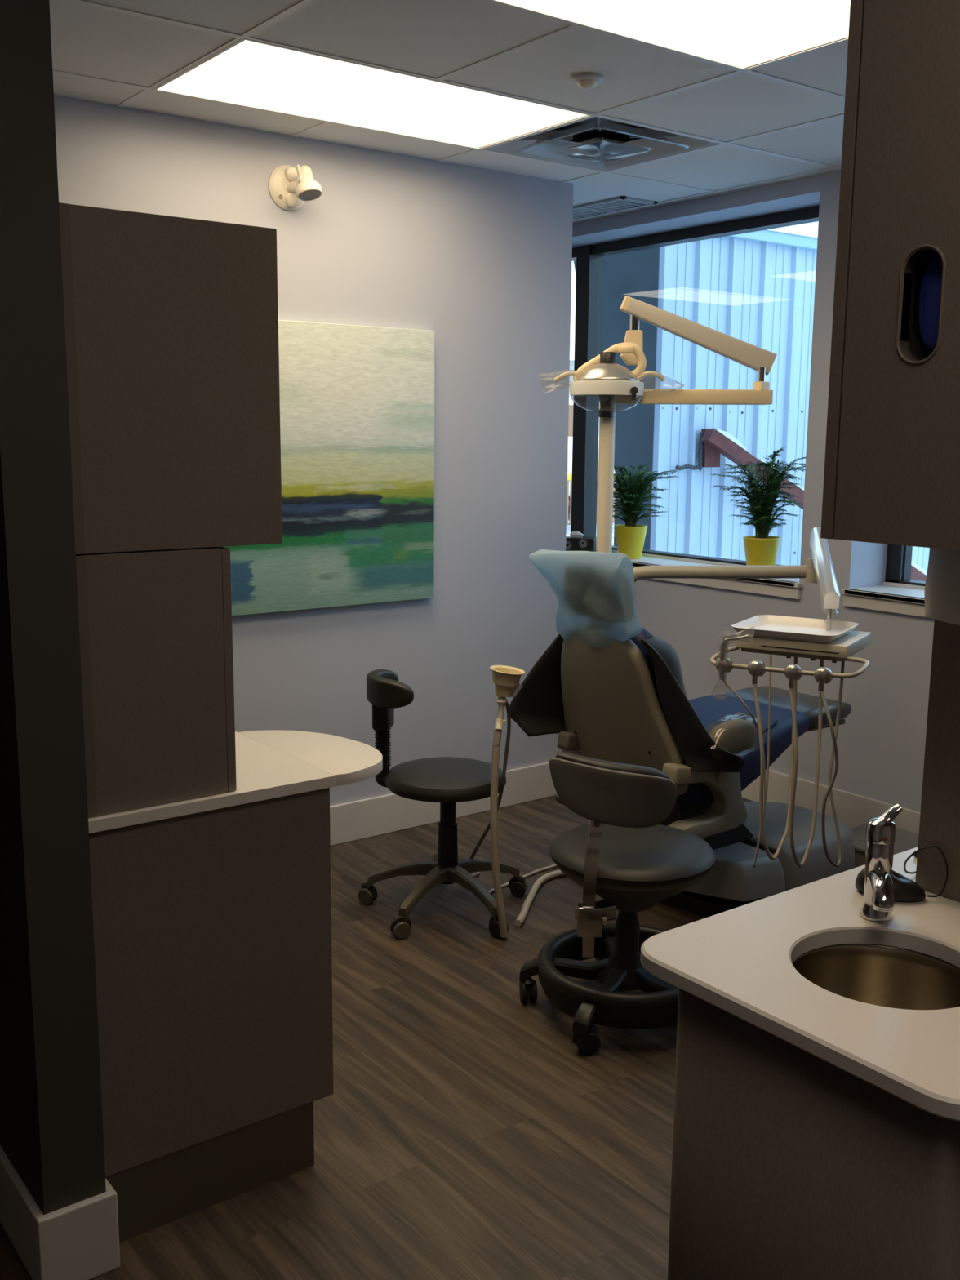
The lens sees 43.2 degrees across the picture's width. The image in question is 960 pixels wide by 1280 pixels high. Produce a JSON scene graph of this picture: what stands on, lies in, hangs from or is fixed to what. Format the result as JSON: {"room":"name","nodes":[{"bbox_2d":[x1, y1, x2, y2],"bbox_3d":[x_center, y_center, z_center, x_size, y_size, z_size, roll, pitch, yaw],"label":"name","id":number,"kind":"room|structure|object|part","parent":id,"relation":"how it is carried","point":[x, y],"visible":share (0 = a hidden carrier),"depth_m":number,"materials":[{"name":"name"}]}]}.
{"room":"dental clinic","nodes":[
{"label":"dental clinic","id":0,"kind":"room"},
{"bbox_2d":[0,0,106,1214],"bbox_3d":[-2.402,-0.457,4.224,0.114,2.560,5.538,-7,12,-36],"label":"wall","id":1,"kind":"structure","parent":0,"point":[51,1134],"depth_m":2.08,"materials":[{"name":"black paint"}]},
{"bbox_2d":[0,1145,119,1279],"bbox_3d":[-2.408,0.730,4.420,0.146,0.155,5.554,-7,12,-36],"label":"baseboard","id":2,"kind":"structure","parent":1,"relation":"attached to","point":[80,1240],"depth_m":2.25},
{"bbox_2d":[58,202,282,554],"bbox_3d":[-0.678,-0.488,2.359,0.414,0.588,0.440,-7,12,-36],"label":"upper cabinet","id":3,"kind":"object","parent":1,"relation":"attached to","point":[171,322],"visible":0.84,"depth_m":2.18,"materials":[{"name":"brown laminate"}]},
{"bbox_2d":[53,94,573,805],"bbox_3d":[-0.745,-0.468,4.372,2.695,2.560,0.120,-7,12,-36],"label":"wall","id":4,"kind":"structure","parent":0,"point":[479,259],"depth_m":4.66,"materials":[{"name":"grey paint"}]},
{"bbox_2d":[267,164,322,210],"bbox_3d":[-0.616,-1.544,4.108,0.148,0.148,0.150,-7,12,-36],"label":"wall lamp","id":5,"kind":"object","parent":4,"relation":"attached to","point":[290,187],"visible":1,"depth_m":4.12,"materials":[{"name":"white plastic"}]},
{"bbox_3d":[-0.655,-1.552,4.159,0.148,0.148,0.022,-7,12,-36],"label":"plate","id":6,"kind":"part","parent":5,"relation":"part of","materials":[{"name":"white plastic"}]},
{"bbox_2d":[223,320,434,616],"bbox_3d":[-0.591,-0.619,4.364,1.016,1.016,0.035,-7,12,-36],"label":"painting","id":7,"kind":"object","parent":4,"relation":"attached to","point":[357,402],"visible":0.56,"depth_m":4.43,"materials":[{"name":"fabric"}]},
{"bbox_2d":[329,761,556,845],"bbox_3d":[-0.745,0.718,4.573,2.710,0.155,0.135,-7,12,-36],"label":"baseboard","id":8,"kind":"structure","parent":4,"relation":"attached to","point":[358,820],"depth_m":4.83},
{"bbox_2d":[0,749,856,1279],"bbox_3d":[-0.949,1.095,2.964,6.200,0.050,9.900,-7,12,-36],"label":"floor","id":9,"kind":"structure","parent":0,"point":[464,1132],"depth_m":2.79,"materials":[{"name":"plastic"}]},
{"bbox_2d":[88,787,333,1242],"bbox_3d":[-0.639,0.707,2.602,0.539,0.840,0.439,-7,12,-36],"label":"base cabinet","id":10,"kind":"object","parent":9,"relation":"on","point":[212,929],"visible":0.59,"depth_m":2.41,"materials":[{"name":"brown laminate"}]},
{"bbox_2d":[88,729,382,833],"bbox_3d":[-0.566,0.274,2.572,0.702,0.024,0.454,-7,12,-36],"label":"countertop","id":11,"kind":"structure","parent":10,"relation":"on","point":[270,764],"depth_m":2.53,"materials":[{"name":"white laminate"}]},
{"bbox_2d":[75,546,236,818],"bbox_3d":[-0.727,0.044,2.417,0.304,0.477,0.440,-7,12,-36],"label":"cabinet","id":12,"kind":"object","parent":11,"relation":"on","point":[156,628],"visible":0.65,"depth_m":2.24,"materials":[{"name":"brown laminate"}]},
{"bbox_3d":[-0.547,0.046,2.415,0.018,0.475,0.216,-7,12,-36],"label":"door","id":13,"kind":"part","parent":12,"relation":"part of","materials":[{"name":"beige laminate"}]},
{"bbox_2d":[358,669,527,938],"bbox_3d":[-0.136,0.507,3.974,0.543,0.782,0.575,2,10,11],"label":"round stool","id":14,"kind":"object","parent":9,"relation":"on","point":[447,781],"visible":0.96,"depth_m":3.93,"materials":[{"name":"black leather"}]},
{"bbox_3d":[-0.303,0.376,3.990,0.087,0.227,0.044,3,10,13],"label":"support arm","id":15,"kind":"part","parent":14,"relation":"part of","materials":[{"name":"black rubber"}]},
{"bbox_3d":[-0.251,0.785,4.037,0.248,0.106,0.052,2,10,9],"label":"leg","id":16,"kind":"part","parent":14,"relation":"part of","materials":[{"name":"grey metal"}]},
{"bbox_3d":[-0.180,0.811,3.890,0.052,0.106,0.248,6,11,29],"label":"leg","id":17,"kind":"part","parent":14,"relation":"part of","materials":[{"name":"grey metal"}]},
{"bbox_3d":[-0.130,0.766,4.157,0.052,0.106,0.248,-1,10,-9],"label":"leg","id":18,"kind":"part","parent":14,"relation":"part of","materials":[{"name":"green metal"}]},
{"bbox_3d":[-0.112,0.454,3.977,0.396,0.064,0.396,-7,12,-36],"label":"seat","id":19,"kind":"part","parent":14,"relation":"part of","materials":[{"name":"black leather"}]},
{"bbox_3d":[-0.019,0.811,3.900,0.052,0.106,0.248,-7,12,-36],"label":"leg","id":20,"kind":"part","parent":14,"relation":"part of","materials":[{"name":"grey metal"}]},
{"bbox_3d":[0.021,0.780,4.085,0.248,0.106,0.052,-5,11,-29],"label":"leg","id":21,"kind":"part","parent":14,"relation":"part of","materials":[{"name":"grey metal"}]},
{"bbox_2d":[469,683,522,937],"bbox_3d":[0.032,0.498,4.007,0.292,0.790,0.553,4,10,18],"label":"hose","id":22,"kind":"object","parent":9,"relation":"on","point":[495,800],"visible":0.84,"depth_m":3.75,"materials":[{"name":"beige plastic"}]},
{"bbox_3d":[0.059,0.266,3.766,0.032,0.045,0.044,6,11,28],"label":"valve lever","id":23,"kind":"part","parent":22,"relation":"part of","materials":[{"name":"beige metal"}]},
{"bbox_2d":[489,665,524,697],"bbox_3d":[0.085,0.131,3.792,0.111,0.093,0.112,-7,12,-36],"label":"cup","id":24,"kind":"object","parent":22,"relation":"on","point":[505,678],"visible":1,"depth_m":3.77,"materials":[{"name":"beige plastic"}]},
{"bbox_3d":[0.116,0.180,4.003,0.160,0.160,0.412,4,10,19],"label":"holder arm","id":25,"kind":"part","parent":22,"relation":"part of","materials":[{"name":"white plastic"}]},
{"bbox_2d":[488,863,556,893],"bbox_3d":[0.251,0.838,4.346,0.597,0.010,0.166,-4,11,-27],"label":"power cable","id":26,"kind":"object","parent":9,"relation":"on","point":[504,885],"visible":0.41,"depth_m":4.35,"materials":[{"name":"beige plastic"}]},
{"bbox_2d":[514,869,565,926],"bbox_3d":[0.255,0.860,4.176,0.206,0.024,0.625,9,13,40],"label":"hose","id":27,"kind":"object","parent":9,"relation":"on","point":[519,921],"visible":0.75,"depth_m":4.12,"materials":[{"name":"beige"}]},
{"bbox_2d":[519,751,715,1055],"bbox_3d":[0.423,0.649,3.265,0.578,0.750,0.594,-7,12,-36],"label":"stool","id":28,"kind":"object","parent":9,"relation":"on","point":[624,857],"visible":0.78,"depth_m":3.11,"materials":[{"name":"black leather"}]},
{"bbox_3d":[0.242,0.909,3.351,0.262,0.085,0.050,3,10,12],"label":"leg","id":29,"kind":"part","parent":28,"relation":"part of","materials":[{"name":"black plastic"}]},
{"bbox_3d":[0.319,0.939,3.181,0.050,0.085,0.262,6,11,29],"label":"leg","id":30,"kind":"part","parent":28,"relation":"part of","materials":[{"name":"black plastic"}]},
{"bbox_3d":[0.318,0.717,3.100,0.010,0.032,0.032,0,10,0],"label":"clamp knob","id":31,"kind":"part","parent":28,"relation":"part of","materials":[{"name":"silver metal"}]},
{"bbox_3d":[0.383,0.889,3.477,0.050,0.085,0.262,-1,10,-6],"label":"leg","id":32,"kind":"part","parent":28,"relation":"part of","materials":[{"name":"black plastic"}]},
{"bbox_2d":[555,751,670,779],"bbox_3d":[0.344,0.379,3.123,0.301,0.172,0.095,0,10,-1],"label":"cushion","id":33,"kind":"object","parent":28,"relation":"on","point":[568,766],"depth_m":3.08,"materials":[{"name":"black leather"}]},
{"bbox_3d":[0.409,0.564,3.263,0.444,0.053,0.444,-7,12,-36],"label":"seat","id":34,"kind":"part","parent":28,"relation":"part of","materials":[{"name":"grey leather"}]},
{"bbox_3d":[0.507,0.937,3.201,0.050,0.085,0.262,-8,13,-41],"label":"leg","id":35,"kind":"part","parent":28,"relation":"part of","materials":[{"name":"black plastic"}]},
{"bbox_2d":[538,295,777,823],"bbox_3d":[0.596,-0.157,4.215,0.813,2.024,0.216,1,10,2],"label":"light","id":36,"kind":"object","parent":9,"relation":"on","point":[613,384],"visible":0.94,"depth_m":4.12,"materials":[{"name":"beige plastic"}]},
{"bbox_3d":[0.301,-0.890,4.097,0.104,0.041,0.016,0,10,0],"label":"handle","id":37,"kind":"part","parent":36,"relation":"part of","materials":[{"name":"beige plastic"}]},
{"bbox_2d":[598,394,614,417],"bbox_3d":[0.429,-0.808,4.111,0.054,0.105,0.054,-7,12,-36],"label":"bulb socket","id":38,"kind":"object","parent":36,"relation":"attached to","point":[606,401],"depth_m":4.10,"materials":[{"name":"black plastic"}]},
{"bbox_3d":[0.509,-0.816,4.010,0.023,0.043,0.027,0,10,0],"label":"focus knob","id":39,"kind":"part","parent":36,"relation":"part of","materials":[{"name":"black plastic"}]},
{"bbox_3d":[0.570,-0.881,4.099,0.114,0.057,0.016,0,10,0],"label":"handle","id":40,"kind":"part","parent":36,"relation":"part of","materials":[{"name":"beige plastic"}]},
{"bbox_3d":[0.703,-0.832,4.151,0.567,0.052,0.050,0,10,0],"label":"arm","id":41,"kind":"part","parent":36,"relation":"part of","materials":[{"name":"beige metal"}]},
{"bbox_3d":[0.754,-1.036,4.142,0.516,0.253,0.054,1,10,2],"label":"arm","id":42,"kind":"part","parent":36,"relation":"part of","materials":[{"name":"beige ceramic"}]},
{"bbox_2d":[509,626,854,917],"bbox_3d":[0.766,0.293,4.121,1.154,1.170,0.813,-7,12,-36],"label":"dental chair","id":43,"kind":"object","parent":9,"relation":"on","point":[614,712],"depth_m":3.92,"materials":[{"name":"black leather"}]},
{"bbox_2d":[528,549,641,648],"bbox_3d":[0.335,-0.130,3.768,0.146,0.320,0.420,-7,12,-36],"label":"headrest cover","id":44,"kind":"object","parent":43,"relation":"on","point":[594,592],"visible":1,"depth_m":3.69,"materials":[{"name":"plastic"}]},
{"bbox_3d":[0.477,0.164,3.877,0.774,0.416,0.308,10,13,43],"label":"apron","id":45,"kind":"part","parent":43,"relation":"part of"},
{"bbox_2d":[630,626,665,715],"bbox_3d":[0.474,0.185,3.901,0.226,0.527,0.512,-7,12,-36],"label":"cushion","id":46,"kind":"object","parent":43,"relation":"on","point":[644,695],"depth_m":3.69,"materials":[{"name":"blue leather"}]},
{"bbox_3d":[0.924,0.826,4.324,0.740,0.055,0.540,-7,12,-36],"label":"floor plate","id":47,"kind":"part","parent":43,"relation":"part of","materials":[{"name":"black metal"}]},
{"bbox_3d":[0.753,0.390,3.761,0.050,0.106,0.056,-7,12,-36],"label":"armrest post","id":48,"kind":"part","parent":43,"relation":"part of","materials":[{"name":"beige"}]},
{"bbox_3d":[0.771,0.300,3.739,0.209,0.106,0.068,-7,12,-36],"label":"armrest","id":49,"kind":"part","parent":43,"relation":"part of","materials":[{"name":"beige plastic"}]},
{"bbox_3d":[0.777,0.298,3.743,0.250,0.135,0.101,-7,12,-36],"label":"armrest","id":50,"kind":"part","parent":43,"relation":"part of","materials":[{"name":"beige plastic"}]},
{"bbox_2d":[676,693,809,804],"bbox_3d":[0.753,0.366,4.131,0.645,0.238,0.500,-7,12,-36],"label":"seat cushion","id":51,"kind":"object","parent":43,"relation":"on","point":[711,708],"depth_m":4.05,"materials":[{"name":"blue leather"}]},
{"bbox_2d":[632,526,871,867],"bbox_3d":[0.793,0.153,3.717,0.718,0.943,1.057,1,10,0],"label":"dental delivery unit","id":52,"kind":"object","parent":43,"relation":"attached to","point":[819,569],"visible":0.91,"depth_m":3.42,"materials":[{"name":"beige plastic"}]},
{"bbox_3d":[0.786,0.138,4.213,0.697,0.805,0.062,1,10,1],"label":"tube arm","id":53,"kind":"part","parent":52,"relation":"part of","materials":[{"name":"beige ceramic"}]},
{"bbox_2d":[711,626,754,698],"bbox_3d":[0.704,0.064,3.369,0.110,0.206,0.032,1,10,2],"label":"syringe","id":54,"kind":"object","parent":52,"relation":"hanging from","point":[723,646],"visible":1,"depth_m":3.36,"materials":[{"name":"silver metal"}]},
{"bbox_2d":[731,614,858,643],"bbox_3d":[0.919,-0.032,3.531,0.309,0.026,0.298,6,11,30],"label":"tray","id":55,"kind":"object","parent":52,"relation":"on","point":[788,628],"visible":0.99,"depth_m":3.58,"materials":[{"name":"white"}]},
{"bbox_3d":[1.077,-0.235,3.796,0.048,0.199,0.592,2,10,10],"label":"spring arm","id":56,"kind":"part","parent":52,"relation":"part of","materials":[{"name":"silver metal"}]},
{"bbox_3d":[1.027,-0.061,3.566,0.014,0.090,0.014,-7,12,-36],"label":"arm post","id":57,"kind":"part","parent":52,"relation":"part of","materials":[{"name":"silver metal"}]},
{"bbox_3d":[1.129,0.277,4.403,0.185,0.018,0.340,-7,12,-36],"label":"foot plate","id":58,"kind":"part","parent":43,"relation":"part of","materials":[{"name":"grey plastic"}]},
{"bbox_2d":[667,987,959,1279],"bbox_3d":[0.787,0.851,1.841,1.015,0.838,0.421,-7,12,-36],"label":"base cabinet","id":59,"kind":"object","parent":9,"relation":"on","point":[788,1163],"visible":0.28,"depth_m":1.49,"materials":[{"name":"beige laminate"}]},
{"bbox_2d":[640,847,959,1121],"bbox_3d":[0.790,0.419,1.793,1.086,0.025,0.530,-7,12,-36],"label":"countertop","id":60,"kind":"structure","parent":59,"relation":"on","point":[739,961],"depth_m":1.58,"materials":[{"name":"white stone"}]},
{"bbox_2d":[792,943,959,1009],"bbox_3d":[0.544,0.530,1.635,0.264,0.146,0.264,-7,12,-36],"label":"sink","id":61,"kind":"object","parent":60,"relation":"in","point":[877,975],"visible":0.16,"depth_m":1.74,"materials":[{"name":"metal"}]},
{"bbox_2d":[858,803,902,921],"bbox_3d":[0.571,0.327,1.735,0.052,0.170,0.122,4,10,22],"label":"faucet","id":62,"kind":"object","parent":60,"relation":"on","point":[878,900],"visible":1,"depth_m":1.75,"materials":[{"name":"silver metal"}]},
{"bbox_3d":[0.573,0.353,1.728,0.033,0.039,0.103,2,10,11],"label":"spout","id":63,"kind":"part","parent":62,"relation":"part of","materials":[{"name":"silver metal"}]},
{"bbox_3d":[0.585,0.264,1.761,0.046,0.054,0.043,-7,12,-36],"label":"lever","id":64,"kind":"part","parent":62,"relation":"part of","materials":[{"name":"silver metal"}]},
{"bbox_2d":[855,844,948,902],"bbox_3d":[0.689,0.347,1.898,0.211,0.079,0.123,-7,12,-36],"label":"computer mouse","id":65,"kind":"object","parent":60,"relation":"on","point":[905,890],"visible":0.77,"depth_m":1.84,"materials":[{"name":"black plastic"}]},
{"bbox_3d":[0.697,0.342,1.924,0.054,0.078,0.181,2,10,9],"label":"cord","id":66,"kind":"part","parent":65,"relation":"part of","materials":[{"name":"black plastic"}]},
{"bbox_2d":[915,619,959,902],"bbox_3d":[0.821,0.139,1.702,0.036,0.558,0.410,-7,12,-36],"label":"divider panel","id":67,"kind":"object","parent":60,"relation":"on","point":[940,814],"visible":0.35,"depth_m":1.84,"materials":[{"name":"beige laminate"}]},
{"bbox_2d":[820,0,959,550],"bbox_3d":[0.726,-0.540,1.496,0.339,0.846,0.430,-7,12,-36],"label":"wall cabinet","id":68,"kind":"object","parent":67,"relation":"on","point":[891,474],"visible":1,"depth_m":1.51,"materials":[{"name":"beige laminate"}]},
{"bbox_2d":[911,251,942,359],"bbox_3d":[0.647,-0.423,1.501,0.142,0.260,0.300,-7,12,-36],"label":"glove box","id":69,"kind":"object","parent":68,"relation":"in","point":[929,270],"visible":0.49,"depth_m":1.51,"materials":[{"name":"blue"}]},
{"bbox_2d":[924,547,959,625],"bbox_3d":[0.695,-0.064,1.582,0.013,0.121,0.270,-6,12,-34],"label":"paper towel","id":70,"kind":"object","parent":68,"relation":"hanging from","point":[942,584],"visible":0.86,"depth_m":1.67,"materials":[{"name":"white paper"}]},
{"bbox_2d":[849,823,918,866],"bbox_3d":[1.520,0.785,4.518,0.320,0.080,0.340,-7,12,-36],"label":"utility box","id":71,"kind":"object","parent":9,"relation":"on","point":[905,840],"visible":0.11,"depth_m":4.50,"materials":[{"name":"grey plastic"}]},
{"bbox_2d":[48,0,848,223],"bbox_3d":[-0.919,-1.464,2.534,6.220,0.020,9.900,-7,12,-36],"label":"ceiling","id":72,"kind":"structure","parent":0,"point":[435,38],"depth_m":3.41,"materials":[{"name":"tile"}]},
{"bbox_2d":[151,38,595,150],"bbox_3d":[-0.305,-1.693,3.711,1.218,0.093,0.610,-7,12,-36],"label":"ceiling light","id":73,"kind":"object","parent":72,"relation":"attached to","point":[248,72],"visible":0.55,"depth_m":3.89,"materials":[{"name":"white plastic"}]},
{"bbox_2d":[199,40,534,122],"bbox_3d":[-0.304,-1.737,3.704,1.196,0.004,0.588,-7,12,-36],"label":"diffuser","id":74,"kind":"object","parent":73,"relation":"attached to","point":[248,62],"depth_m":3.84,"materials":[{"name":"white plastic"}]},
{"bbox_2d":[52,0,848,221],"bbox_3d":[-0.891,-1.446,2.495,6.215,0.003,9.800,-7,12,-36],"label":"ceiling grid","id":75,"kind":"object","parent":72,"relation":"attached to","point":[300,5],"depth_m":3.54,"materials":[{"name":"white metal"}]},
{"bbox_2d":[571,71,604,89],"bbox_3d":[0.305,-1.583,3.445,0.092,0.032,0.092,-7,12,-36],"label":"ceiling sensor","id":76,"kind":"object","parent":72,"relation":"attached to","point":[585,81],"visible":1,"depth_m":3.42,"materials":[{"name":"white plastic"}]},
{"bbox_2d":[486,116,717,170],"bbox_3d":[0.426,-1.785,4.254,0.594,0.164,0.594,-7,12,-36],"label":"ceiling vent","id":77,"kind":"object","parent":72,"relation":"in","point":[596,143],"visible":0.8,"depth_m":4.39,"materials":[{"name":"grey metal"}]},
{"bbox_2d":[572,195,657,220],"bbox_3d":[0.387,-1.961,5.604,0.200,0.010,1.005,-7,12,-36],"label":"ceiling vent","id":78,"kind":"object","parent":72,"relation":"in","point":[623,202],"visible":0.41,"depth_m":5.36,"materials":[{"name":"grey metal"}]},
{"bbox_2d":[486,0,850,71],"bbox_3d":[0.429,-1.523,2.752,1.218,0.093,0.610,-7,12,-36],"label":"ceiling light","id":79,"kind":"object","parent":72,"relation":"attached to","point":[744,33],"visible":0.83,"depth_m":3.15,"materials":[{"name":"white plastic"}]},
{"bbox_2d":[631,0,850,35],"bbox_3d":[0.430,-1.567,2.744,1.196,0.004,0.588,-7,12,-36],"label":"diffuser","id":80,"kind":"object","parent":79,"relation":"attached to","point":[721,17],"depth_m":3.15,"materials":[{"name":"white plastic"}]},
{"bbox_2d":[572,170,934,812],"bbox_3d":[1.734,-0.517,4.668,0.385,3.200,9.800,-7,12,-36],"label":"wall","id":81,"kind":"structure","parent":0,"point":[881,744],"depth_m":4.85,"materials":[{"name":"grey paint"}]},
{"bbox_2d":[570,205,819,599],"bbox_3d":[0.835,-1.106,5.698,0.345,1.595,2.009,-7,12,-36],"label":"window","id":82,"kind":"structure","parent":81,"relation":"attached to","point":[588,258],"depth_m":6.12,"materials":[{"name":"black metal"}]},
{"bbox_2d":[565,531,596,551],"bbox_3d":[0.514,-0.498,6.153,0.201,0.102,0.111,7,11,32],"label":"tissue box","id":83,"kind":"object","parent":82,"relation":"on","point":[575,541],"visible":0.51,"depth_m":6.11,"materials":[{"name":"black cardboard"}]},
{"bbox_2d":[613,464,682,559],"bbox_3d":[0.737,-0.617,5.827,0.374,0.449,0.382,-2,10,-15],"label":"potted palm","id":84,"kind":"object","parent":82,"relation":"on","point":[630,536],"visible":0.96,"depth_m":5.81,"materials":[{"name":"green plant"}]},
{"bbox_2d":[613,524,647,559],"bbox_3d":[0.728,-0.476,5.870,0.162,0.158,0.162,-7,12,-36],"label":"pot","id":85,"kind":"object","parent":84,"relation":"attached to","point":[630,538],"depth_m":5.82,"materials":[{"name":"yellow ceramic"}]},
{"bbox_3d":[0.796,-0.379,5.798,0.265,0.032,2.009,-7,12,-36],"label":"sill","id":86,"kind":"part","parent":82,"relation":"part of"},
{"bbox_2d":[710,447,805,565],"bbox_3d":[1.198,-0.555,5.208,0.322,0.543,0.485,-7,12,-36],"label":"potted palm","id":87,"kind":"object","parent":82,"relation":"on","point":[761,548],"visible":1,"depth_m":5.19,"materials":[{"name":"green plant"}]},
{"bbox_2d":[742,535,781,565],"bbox_3d":[1.219,-0.368,5.261,0.162,0.158,0.162,-7,12,-36],"label":"pot","id":88,"kind":"object","parent":87,"relation":"attached to","point":[759,550],"depth_m":5.20,"materials":[{"name":"yellow ceramic"}]},
{"bbox_2d":[741,769,919,834],"bbox_3d":[1.533,0.700,4.794,0.015,0.155,9.700,-7,12,-36],"label":"baseboard","id":89,"kind":"structure","parent":81,"relation":"attached to","point":[853,810],"depth_m":4.90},
{"bbox_2d":[840,544,928,617],"bbox_3d":[1.981,-0.840,4.199,0.345,1.595,1.395,-7,12,-36],"label":"window","id":90,"kind":"structure","parent":81,"relation":"attached to","point":[899,593],"depth_m":4.73,"materials":[{"name":"black"}]},
{"bbox_3d":[1.943,-0.113,4.299,0.265,0.032,1.395,-7,12,-36],"label":"sill","id":91,"kind":"part","parent":90,"relation":"part of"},
{"bbox_3d":[2.087,-0.886,4.273,0.080,1.527,1.357,-7,12,-36],"label":"frame","id":92,"kind":"part","parent":90,"relation":"part of","materials":[{"name":"black metal"}]},
{"label":"outside","id":93,"kind":"structure","parent":0,"visible":0},
{"bbox_2d":[566,513,614,546],"bbox_3d":[13.675,-3.943,35.194,55.580,0.100,80.000,-7,12,-36],"label":"ground","id":94,"kind":"structure","parent":93,"point":[568,526],"depth_m":24.01,"materials":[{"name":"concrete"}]},
{"bbox_2d":[568,304,599,436],"bbox_3d":[1.333,-6.714,34.160,10.800,5.500,6.800,-7,12,-36],"label":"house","id":95,"kind":"structure","parent":94,"relation":"on","point":[572,307],"depth_m":31.27,"materials":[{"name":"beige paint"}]},
{"bbox_2d":[567,436,614,515],"bbox_3d":[2.220,-3.734,27.720,4.040,1.796,1.670,-7,12,-36],"label":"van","id":96,"kind":"object","parent":94,"relation":"on","point":[570,438],"visible":0.02,"depth_m":26.57,"materials":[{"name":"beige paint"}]},
{"bbox_2d":[566,479,615,524],"bbox_3d":[4.499,-3.161,27.104,9.200,0.920,0.100,-7,12,-36],"label":"fence","id":97,"kind":"object","parent":94,"relation":"on","point":[568,502],"visible":0.02,"depth_m":25.11,"materials":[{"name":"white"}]},
{"bbox_2d":[573,229,929,571],"bbox_3d":[3.441,-1.687,10.579,7.610,3.650,2.270,-7,12,-36],"label":"metal building","id":98,"kind":"structure","parent":94,"relation":"on","point":[757,288],"depth_m":7.75,"materials":[{"name":"blue"}]},
{"bbox_2d":[675,427,927,581],"bbox_3d":[2.639,-0.624,8.345,3.146,1.621,0.161,-4,11,-25],"label":"brace","id":99,"kind":"object","parent":98,"relation":"attached to","point":[713,442],"visible":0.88,"depth_m":7.69,"materials":[{"name":"brown metal"}]},
{"bbox_3d":[1.471,-1.224,7.731,0.140,0.240,0.040,-7,12,-36],"label":"wall plate","id":100,"kind":"part","parent":99,"relation":"part of","materials":[{"name":"red metal"}]}
]}

